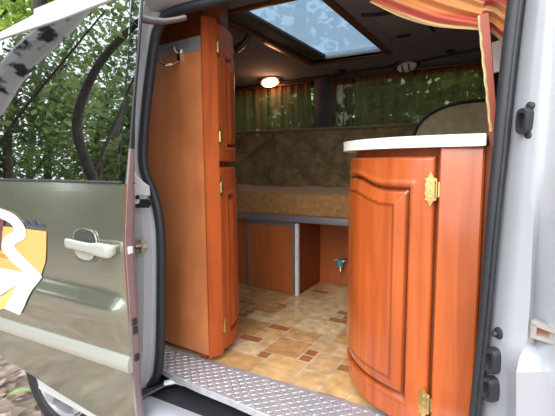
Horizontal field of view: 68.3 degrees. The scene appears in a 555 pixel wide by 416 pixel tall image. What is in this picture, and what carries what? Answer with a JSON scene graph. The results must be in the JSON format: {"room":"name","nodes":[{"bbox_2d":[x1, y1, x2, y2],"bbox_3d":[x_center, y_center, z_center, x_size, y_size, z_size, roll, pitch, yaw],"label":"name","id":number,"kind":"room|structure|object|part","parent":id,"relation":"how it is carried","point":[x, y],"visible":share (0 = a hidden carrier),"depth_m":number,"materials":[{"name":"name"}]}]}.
{"room":"vehicle interior","nodes":[
{"label":"vehicle interior","id":0,"kind":"room"},
{"bbox_2d":[165,282,380,410],"bbox_3d":[0.389,0.504,1.846,3.000,0.049,1.528,3,7,30],"label":"floor","id":1,"kind":"structure","parent":0,"point":[301,340],"depth_m":1.58,"materials":[{"name":"tile"}]},
{"bbox_2d":[148,4,238,358],"bbox_3d":[-0.347,-0.109,1.546,0.460,1.246,0.342,3,7,30],"label":"cabinet","id":2,"kind":"object","parent":1,"relation":"on","point":[192,130],"visible":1,"depth_m":1.40,"materials":[{"name":"brown wood"}]},
{"bbox_3d":[-0.408,-0.009,1.476,0.435,1.018,0.020,4,8,34],"label":"panel","id":3,"kind":"part","parent":2,"relation":"part of","materials":[{"name":"brown wood"}]},
{"bbox_3d":[-0.410,-0.631,1.433,0.414,0.143,0.017,4,8,33],"label":"panel","id":4,"kind":"part","parent":2,"relation":"part of","materials":[{"name":"brown wood"}]},
{"bbox_3d":[-0.217,-0.046,1.358,0.034,1.122,0.058,3,7,30],"label":"corner post","id":5,"kind":"part","parent":2,"relation":"part of","materials":[{"name":"brown wood"}]},
{"bbox_3d":[-0.199,-0.395,1.504,0.084,0.448,0.319,-2,6,-10],"label":"door","id":6,"kind":"part","parent":2,"relation":"part of","materials":[{"name":"brown wood"}]},
{"bbox_3d":[-0.194,0.167,1.566,0.084,0.645,0.319,-2,6,-10],"label":"door","id":7,"kind":"part","parent":2,"relation":"part of","materials":[{"name":"brown wood"}]},
{"bbox_2d":[162,347,388,415],"bbox_3d":[-0.002,0.561,1.174,1.090,0.020,0.197,3,7,30],"label":"plate","id":8,"kind":"object","parent":1,"relation":"on","point":[253,394],"visible":0.93,"depth_m":1.22,"materials":[{"name":"metal"}]},
{"bbox_2d":[237,212,347,295],"bbox_3d":[0.143,0.209,2.399,1.900,0.418,0.640,3,7,30],"label":"bench base","id":9,"kind":"object","parent":1,"relation":"on","point":[277,253],"visible":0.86,"depth_m":2.20,"materials":[{"name":"brown wood"}]},
{"bbox_3d":[-0.469,0.224,2.463,0.775,0.384,0.016,3,7,30],"label":"fixed panel","id":10,"kind":"part","parent":9,"relation":"part of","materials":[{"name":"brown wood"}]},
{"bbox_3d":[-0.034,0.249,2.187,0.270,0.381,0.014,3,7,30],"label":"sliding panel","id":11,"kind":"part","parent":9,"relation":"part of","materials":[{"name":"brown wood"}]},
{"bbox_2d":[235,184,348,218],"bbox_3d":[0.069,-0.054,2.264,1.840,0.134,0.415,3,7,30],"label":"seat cushion","id":12,"kind":"object","parent":9,"relation":"on","point":[311,201],"visible":0.33,"depth_m":2.05,"materials":[{"name":"brown fabric"}]},
{"bbox_2d":[229,123,418,187],"bbox_3d":[0.059,-0.304,2.484,1.580,0.350,0.245,3,7,30],"label":"cushion","id":13,"kind":"object","parent":12,"relation":"on","point":[298,157],"visible":0.52,"depth_m":2.39,"materials":[{"name":"brown fabric"}]},
{"bbox_2d":[413,99,488,135],"bbox_3d":[0.834,-0.270,1.831,0.447,0.410,0.100,3,7,30],"label":"cushion","id":14,"kind":"object","parent":12,"relation":"on","point":[470,116],"visible":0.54,"depth_m":1.79,"materials":[{"name":"brown fabric"}]},
{"bbox_3d":[-0.008,0.048,2.117,1.900,0.034,0.035,3,7,30],"label":"rail","id":15,"kind":"part","parent":9,"relation":"part of","materials":[{"name":"grey metal"}]},
{"bbox_2d":[334,258,347,271],"bbox_3d":[0.363,0.306,2.229,0.120,0.079,0.039,-2,6,-10],"label":"water tap","id":16,"kind":"object","parent":9,"relation":"attached to","point":[339,261],"visible":0.7,"depth_m":2.21,"materials":[{"name":"teal metal"}]},
{"bbox_3d":[0.331,0.293,2.221,0.042,0.050,0.044,3,7,30],"label":"lever","id":17,"kind":"part","parent":16,"relation":"part of","materials":[{"name":"teal plastic"}]},
{"bbox_3d":[0.381,0.306,2.229,0.084,0.079,0.036,-3,7,-21],"label":"spout","id":18,"kind":"part","parent":16,"relation":"part of","materials":[{"name":"silver metal"}]},
{"bbox_2d":[347,146,491,415],"bbox_3d":[0.395,0.189,1.227,0.436,0.713,0.528,3,7,30],"label":"base cabinet","id":19,"kind":"object","parent":1,"relation":"on","point":[417,216],"visible":1,"depth_m":0.98,"materials":[{"name":"brown wood"}]},
{"bbox_3d":[0.290,0.186,1.240,0.153,0.671,0.558,0,6,0],"label":"door","id":20,"kind":"part","parent":19,"relation":"part of","materials":[{"name":"brown wood"}]},
{"bbox_2d":[344,133,489,152],"bbox_3d":[0.386,-0.179,1.185,0.417,0.026,0.538,3,7,30],"label":"countertop","id":21,"kind":"structure","parent":19,"relation":"on","point":[479,139],"depth_m":0.92,"materials":[{"name":"white laminate"}]},
{"bbox_3d":[0.408,0.219,0.934,0.091,0.710,0.017,2,7,23],"label":"panel","id":22,"kind":"part","parent":19,"relation":"part of","materials":[{"name":"brown wood"}]},
{"bbox_3d":[0.584,0.196,1.135,0.016,0.710,0.500,3,7,30],"label":"panel","id":23,"kind":"part","parent":19,"relation":"part of","materials":[{"name":"brown wood"}]},
{"bbox_2d":[228,0,498,88],"bbox_3d":[0.369,-0.718,1.694,3.000,0.112,1.570,3,7,30],"label":"ceiling","id":24,"kind":"structure","parent":0,"point":[256,60],"depth_m":2.12,"materials":[{"name":"grey fabric"}]},
{"bbox_2d":[233,34,250,52],"bbox_3d":[-0.156,-0.731,1.803,0.091,0.086,0.036,3,7,30],"label":"handle","id":25,"kind":"object","parent":24,"relation":"attached to","point":[240,45],"visible":0.9,"depth_m":1.79,"materials":[{"name":"grey plastic"}]},
{"bbox_2d":[259,76,281,87],"bbox_3d":[-0.045,-0.838,2.676,0.153,0.092,0.102,3,7,30],"label":"reading lamp","id":26,"kind":"object","parent":24,"relation":"attached to","point":[273,81],"visible":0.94,"depth_m":2.65,"materials":[{"name":"white"}]},
{"bbox_2d":[228,0,391,65],"bbox_3d":[0.165,-0.794,1.860,0.478,0.063,0.934,3,7,30],"label":"roof hatch","id":27,"kind":"object","parent":24,"relation":"attached to","point":[310,32],"visible":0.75,"depth_m":1.83,"materials":[{"name":"clear glass"}]},
{"bbox_3d":[0.168,-0.818,1.856,0.440,0.006,0.890,3,7,30],"label":"pane","id":28,"kind":"part","parent":27,"relation":"part of","materials":[{"name":"clear glass"}]},
{"bbox_2d":[361,11,434,38],"bbox_3d":[0.506,-0.754,1.682,0.219,0.023,0.367,3,7,30],"label":"flap","id":29,"kind":"object","parent":24,"relation":"attached to","point":[396,26],"visible":0.75,"depth_m":1.69,"materials":[{"name":"grey fabric"}]},
{"bbox_2d":[392,59,420,73],"bbox_3d":[0.716,-0.796,2.267,0.153,0.097,0.102,3,7,30],"label":"reading lamp","id":30,"kind":"object","parent":24,"relation":"attached to","point":[405,67],"visible":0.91,"depth_m":2.24,"materials":[{"name":"grey plastic"}]},
{"bbox_2d":[401,63,410,73],"bbox_3d":[0.708,-0.768,2.252,0.046,0.044,0.059,3,7,30],"label":"grille","id":31,"kind":"object","parent":30,"relation":"attached to","point":[405,67],"depth_m":2.24,"materials":[{"name":"grey plastic"}]},
{"bbox_2d":[445,49,455,53],"bbox_3d":[0.876,-0.791,2.072,0.048,0.014,0.048,3,7,30],"label":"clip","id":32,"kind":"object","parent":24,"relation":"attached to","point":[450,51],"visible":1,"depth_m":2.06,"materials":[{"name":"black plastic"}]},
{"bbox_2d":[235,63,498,223],"bbox_3d":[0.751,-0.186,2.416,3.000,1.290,0.050,3,7,30],"label":"wall","id":33,"kind":"structure","parent":0,"point":[497,73],"depth_m":2.26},
{"bbox_2d":[235,80,313,127],"bbox_3d":[-0.125,-0.660,2.830,0.845,0.356,0.101,3,7,30],"label":"window","id":34,"kind":"structure","parent":33,"relation":"in","point":[312,85],"depth_m":2.65,"materials":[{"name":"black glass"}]},
{"bbox_2d":[235,88,266,131],"bbox_3d":[-0.282,-0.656,2.890,0.493,0.327,0.035,3,7,30],"label":"window curtain","id":35,"kind":"object","parent":34,"relation":"hanging from","point":[250,105],"visible":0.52,"depth_m":2.83,"materials":[{"name":"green fabric"}]},
{"bbox_3d":[-0.145,-0.822,2.784,0.840,0.024,0.033,3,7,30],"label":"curtain rail","id":36,"kind":"part","parent":34,"relation":"part of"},
{"bbox_2d":[269,83,311,129],"bbox_3d":[0.076,-0.637,2.687,0.318,0.327,0.035,3,7,30],"label":"window curtain","id":37,"kind":"object","parent":34,"relation":"hanging from","point":[290,105],"visible":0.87,"depth_m":2.68,"materials":[{"name":"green fabric"}]},
{"bbox_2d":[314,77,331,127],"bbox_3d":[0.277,-0.640,2.577,0.125,0.365,0.048,3,7,30],"label":"trim","id":38,"kind":"structure","parent":33,"relation":"attached to","point":[322,86],"depth_m":2.55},
{"bbox_2d":[235,48,480,88],"bbox_3d":[0.494,-0.810,2.351,2.360,0.062,0.117,4,8,35],"label":"trim","id":39,"kind":"structure","parent":33,"relation":"attached to","point":[471,50],"depth_m":2.42,"materials":[{"name":"grey plastic"}]},
{"bbox_2d":[329,60,481,79],"bbox_3d":[0.719,-0.774,2.292,0.910,0.024,0.033,3,7,30],"label":"rail","id":40,"kind":"object","parent":33,"relation":"attached to","point":[473,61],"visible":0.85,"depth_m":2.25,"materials":[{"name":"brown wood"}]},
{"bbox_2d":[331,78,352,126],"bbox_3d":[0.391,-0.619,2.507,0.143,0.327,0.035,3,7,30],"label":"window curtain","id":41,"kind":"object","parent":40,"relation":"hanging from","point":[341,90],"visible":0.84,"depth_m":2.50,"materials":[{"name":"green fabric"}]},
{"bbox_2d":[354,72,413,125],"bbox_3d":[0.612,-0.607,2.381,0.353,0.327,0.035,3,7,30],"label":"window curtain","id":42,"kind":"object","parent":40,"relation":"hanging from","point":[381,99],"visible":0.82,"depth_m":2.38,"materials":[{"name":"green fabric"}]},
{"bbox_2d":[415,64,485,122],"bbox_3d":[0.938,-0.589,2.196,0.383,0.327,0.035,3,7,30],"label":"window curtain","id":43,"kind":"object","parent":40,"relation":"hanging from","point":[437,88],"visible":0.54,"depth_m":2.21,"materials":[{"name":"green fabric"}]},
{"label":"outside","id":44,"kind":"structure","parent":0,"visible":0},
{"bbox_2d":[0,356,43,415],"bbox_3d":[0.008,1.028,0.113,60.000,1.014,60.000,3,7,30],"label":"ground","id":45,"kind":"structure","parent":44,"point":[9,406],"depth_m":1.85,"materials":[{"name":"brown soil"}]},
{"bbox_2d":[1,387,30,400],"bbox_3d":[-1.148,0.825,1.812,0.133,0.034,0.046,-3,7,-20],"label":"leaf","id":46,"kind":"object","parent":45,"relation":"on","point":[23,389],"visible":0.87,"depth_m":1.82,"materials":[{"name":"green plant"}]},
{"bbox_2d":[0,360,33,406],"bbox_3d":[-2.600,0.886,1.475,7.143,0.012,4.256,3,7,30],"label":"fallen leaves","id":47,"kind":"object","parent":45,"relation":"on","point":[2,390],"visible":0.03,"depth_m":1.97,"materials":[{"name":"brown plant"}]},
{"bbox_2d":[0,0,54,31],"bbox_3d":[-4.361,-2.801,8.386,4.797,6.368,2.547,3,7,30],"label":"tree","id":48,"kind":"object","parent":45,"relation":"on","point":[19,11],"visible":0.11,"depth_m":7.78,"materials":[{"name":"green plant"}]},
{"bbox_2d":[267,103,269,129],"bbox_3d":[-0.907,-2.177,5.736,1.739,5.658,1.348,-2,7,-16],"label":"tree","id":49,"kind":"object","parent":45,"relation":"on","point":[268,105],"visible":0.02,"depth_m":5.95,"materials":[{"name":"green plant"}]},
{"bbox_2d":[267,88,312,129],"bbox_3d":[0.586,-2.289,6.659,2.576,5.658,2.231,3,7,30],"label":"tree","id":50,"kind":"object","parent":45,"relation":"on","point":[268,115],"visible":0.02,"depth_m":6.53,"materials":[{"name":"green plant"}]},
{"bbox_2d":[26,0,554,415],"bbox_3d":[0.325,0.044,1.690,3.000,1.633,1.670,3,7,30],"label":"camper van","id":51,"kind":"object","parent":45,"relation":"on","point":[514,369],"visible":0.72,"depth_m":0.78,"materials":[{"name":"silver metal"}]},
{"bbox_2d":[0,0,186,415],"bbox_3d":[-0.811,-0.016,1.410,1.198,1.305,0.252,3,7,30],"label":"sliding door","id":52,"kind":"structure","parent":51,"relation":"attached to","point":[69,312],"depth_m":1.21,"materials":[{"name":"silver metal"}]},
{"bbox_3d":[-0.844,-0.608,1.345,1.148,0.113,0.039,3,7,29],"label":"frame","id":53,"kind":"part","parent":52,"relation":"part of","materials":[{"name":"white paint"}]},
{"bbox_3d":[-0.871,0.272,1.403,1.129,0.736,0.095,3,7,30],"label":"door panel","id":54,"kind":"part","parent":52,"relation":"part of","materials":[{"name":"silver metal"}]},
{"bbox_2d":[73,228,96,262],"bbox_3d":[-0.547,0.106,1.161,0.106,0.098,0.004,3,7,30],"label":"door handle","id":55,"kind":"object","parent":52,"relation":"on","point":[89,235],"depth_m":1.16,"materials":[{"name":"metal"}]},
{"bbox_3d":[-0.522,0.109,1.135,0.199,0.040,0.038,3,7,30],"label":"handle","id":56,"kind":"part","parent":52,"relation":"part of","materials":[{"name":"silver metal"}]},
{"bbox_3d":[-0.387,-0.325,1.069,0.084,0.522,0.043,-6,8,-41],"label":"window trim","id":57,"kind":"part","parent":52,"relation":"part of","materials":[{"name":"black"}]},
{"bbox_3d":[-0.400,0.585,1.299,0.154,0.036,0.031,-5,8,-36],"label":"roller arm","id":58,"kind":"part","parent":52,"relation":"part of","materials":[{"name":"grey plastic"}]},
{"bbox_3d":[-0.317,-0.514,1.111,0.146,0.036,0.033,-4,7,-29],"label":"roller arm","id":59,"kind":"part","parent":52,"relation":"part of"},
{"bbox_3d":[-0.402,0.112,1.206,0.040,0.050,0.005,1,6,10],"label":"striker plate","id":60,"kind":"part","parent":51,"relation":"part of","materials":[{"name":"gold metal"}]},
{"bbox_3d":[0.011,0.705,1.040,1.300,0.171,0.106,3,7,30],"label":"sill","id":61,"kind":"part","parent":51,"relation":"part of","materials":[{"name":"silver metal"}]},
{"bbox_2d":[370,0,506,40],"bbox_3d":[0.372,-0.457,0.924,0.350,0.230,0.047,3,7,27],"label":"curtain","id":62,"kind":"object","parent":51,"relation":"hanging from","point":[456,14],"visible":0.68,"depth_m":0.92,"materials":[{"name":"orange fabric"}]},
{"bbox_2d":[478,13,495,145],"bbox_3d":[0.463,-0.266,0.895,0.055,0.297,0.051,3,7,30],"label":"curtain","id":63,"kind":"object","parent":51,"relation":"hanging from","point":[483,19],"visible":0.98,"depth_m":0.87,"materials":[{"name":"fabric"}]},
{"bbox_2d":[481,375,499,402],"bbox_3d":[0.429,0.363,0.822,0.025,0.050,0.030,-2,7,-15],"label":"socket","id":64,"kind":"object","parent":51,"relation":"attached to","point":[490,384],"depth_m":0.81,"materials":[{"name":"grey plastic"}]},
{"bbox_2d":[484,346,500,374],"bbox_3d":[0.431,0.303,0.815,0.025,0.052,0.030,-2,7,-15],"label":"socket","id":65,"kind":"object","parent":51,"relation":"attached to","point":[492,354],"depth_m":0.81,"materials":[{"name":"grey plastic"}]},
{"bbox_2d":[492,40,501,72],"bbox_3d":[0.575,-0.386,1.023,0.095,0.092,0.012,3,7,30],"label":"board","id":66,"kind":"object","parent":51,"relation":"attached to","point":[497,45],"visible":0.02,"depth_m":1.03,"materials":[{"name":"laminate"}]},
{"bbox_2d":[491,327,502,338],"bbox_3d":[0.432,0.247,0.805,0.020,0.024,0.024,-2,7,-17],"label":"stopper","id":67,"kind":"object","parent":51,"relation":"attached to","point":[496,332],"depth_m":0.80,"materials":[{"name":"grey plastic"}]},
{"bbox_2d":[515,102,534,138],"bbox_3d":[0.450,-0.157,0.741,0.034,0.068,0.036,3,7,30],"label":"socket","id":68,"kind":"object","parent":51,"relation":"attached to","point":[525,111],"depth_m":0.73,"materials":[{"name":"grey plastic"}]},
{"bbox_2d":[352,77,415,125],"bbox_3d":[1.125,-2.129,5.165,2.127,5.658,2.224,3,7,30],"label":"tree","id":69,"kind":"object","parent":45,"relation":"on","point":[353,105],"visible":0.02,"depth_m":5.21,"materials":[{"name":"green plant"}]}
]}

